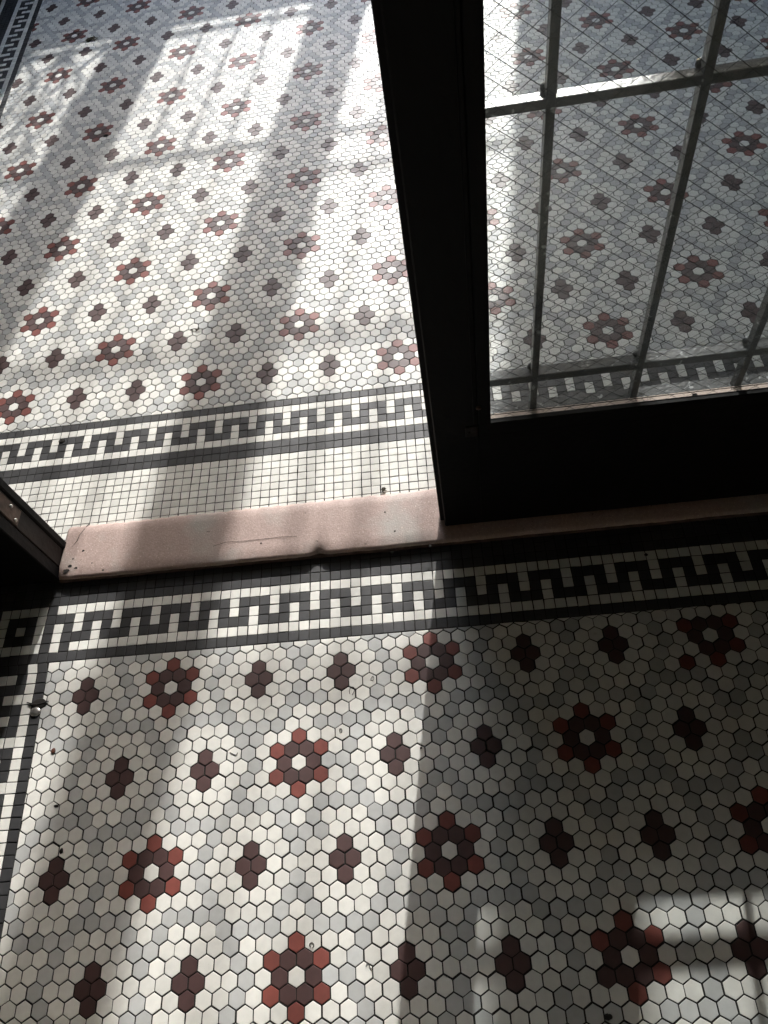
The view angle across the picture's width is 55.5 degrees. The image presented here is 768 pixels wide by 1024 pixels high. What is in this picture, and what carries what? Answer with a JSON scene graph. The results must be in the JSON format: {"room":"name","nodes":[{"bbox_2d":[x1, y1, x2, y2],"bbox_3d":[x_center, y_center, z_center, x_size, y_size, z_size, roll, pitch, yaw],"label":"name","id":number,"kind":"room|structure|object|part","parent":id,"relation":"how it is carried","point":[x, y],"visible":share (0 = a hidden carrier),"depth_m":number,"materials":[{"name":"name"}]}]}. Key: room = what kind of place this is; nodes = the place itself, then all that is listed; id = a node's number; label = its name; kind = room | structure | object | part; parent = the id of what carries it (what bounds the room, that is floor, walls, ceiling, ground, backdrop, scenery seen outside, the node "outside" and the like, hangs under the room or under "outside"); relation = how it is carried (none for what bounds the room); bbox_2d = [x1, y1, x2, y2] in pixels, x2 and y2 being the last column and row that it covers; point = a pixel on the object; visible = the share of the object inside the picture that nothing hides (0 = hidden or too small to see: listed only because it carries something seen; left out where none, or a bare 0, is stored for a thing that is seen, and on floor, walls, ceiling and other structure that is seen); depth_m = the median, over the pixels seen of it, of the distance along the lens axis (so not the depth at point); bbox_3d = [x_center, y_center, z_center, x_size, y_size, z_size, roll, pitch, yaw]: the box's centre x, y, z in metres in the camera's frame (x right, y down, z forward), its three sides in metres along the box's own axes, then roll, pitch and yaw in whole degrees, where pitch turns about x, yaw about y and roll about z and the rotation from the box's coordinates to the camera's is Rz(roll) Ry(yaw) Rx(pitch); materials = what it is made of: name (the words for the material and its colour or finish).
{"room":"entrance hallway","nodes":[
{"label":"entrance hallway","id":0,"kind":"room"},
{"bbox_2d":[0,0,767,1023],"bbox_3d":[0.088,-0.828,2.091,3.618,0.016,6.210,-6,57,5],"label":"floor","id":1,"kind":"structure","parent":0,"point":[576,832],"depth_m":1.47,"materials":[{"name":"white tile"}]},
{"bbox_2d":[27,698,48,715],"bbox_3d":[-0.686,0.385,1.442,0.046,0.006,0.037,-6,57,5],"label":"doorstop","id":2,"kind":"object","parent":1,"relation":"on","point":[39,703],"visible":1,"depth_m":1.44,"materials":[{"name":"metal"}]},
{"bbox_2d":[85,36,95,41],"bbox_3d":[-1.190,-1.927,2.969,0.052,0.012,0.040,5,59,12],"label":"debris","id":3,"kind":"object","parent":1,"relation":"on","point":[93,37],"visible":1,"depth_m":2.97,"materials":[{"name":"black"}]},
{"bbox_2d":[59,489,767,582],"bbox_3d":[0.135,0.013,1.534,1.700,0.022,0.160,-6,57,5],"label":"stone threshold","id":4,"kind":"object","parent":1,"relation":"on","point":[404,520],"visible":0.77,"depth_m":1.55,"materials":[{"name":"stone"}]},
{"bbox_2d":[604,1013,612,1020],"bbox_3d":[0.326,0.735,1.062,0.013,0.002,0.009,-6,57,5],"label":"soot speck","id":5,"kind":"object","parent":1,"relation":"on","point":[607,1016],"visible":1,"depth_m":1.06},
{"bbox_3d":[-0.071,-0.846,0.156,3.618,3.294,0.065,-6,57,5],"label":"wall","id":6,"kind":"structure","parent":0,"visible":0},
{"bbox_2d":[0,477,65,586],"bbox_3d":[-0.929,-0.476,0.673,0.152,2.268,0.090,-6,57,5],"label":"door frame","id":7,"kind":"structure","parent":6,"relation":"attached to","point":[31,551],"depth_m":1.51,"materials":[{"name":"brown paint"}]},
{"bbox_3d":[-0.930,-0.449,0.656,0.147,2.268,0.027,-6,57,5],"label":"casing","id":8,"kind":"part","parent":7,"relation":"part of","materials":[{"name":"black paint"}]},
{"bbox_3d":[-0.918,-0.480,0.673,0.121,2.268,0.043,-6,57,5],"label":"post","id":9,"kind":"part","parent":7,"relation":"part of","materials":[{"name":"brown paint"}]},
{"bbox_3d":[0.857,-0.672,0.495,0.097,2.244,0.078,-6,57,5],"label":"door frame","id":10,"kind":"structure","parent":0,"visible":0},
{"bbox_2d":[371,0,767,525],"bbox_3d":[0.390,-0.617,0.568,0.848,2.191,0.073,-6,57,5],"label":"door","id":11,"kind":"structure","parent":10,"relation":"attached to","point":[633,446],"depth_m":1.09,"materials":[{"name":"black paint"}]},
{"bbox_3d":[0.524,-0.105,1.358,0.693,0.290,0.037,-6,57,5],"label":"rail","id":12,"kind":"part","parent":11,"relation":"part of","materials":[{"name":"black paint"}]},
{"bbox_2d":[485,0,767,413],"bbox_3d":[0.384,-0.679,0.505,0.696,1.802,0.035,-6,57,5],"label":"iron grille","id":13,"kind":"object","parent":11,"relation":"attached to","point":[514,105],"depth_m":0.99,"materials":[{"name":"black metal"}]}
]}

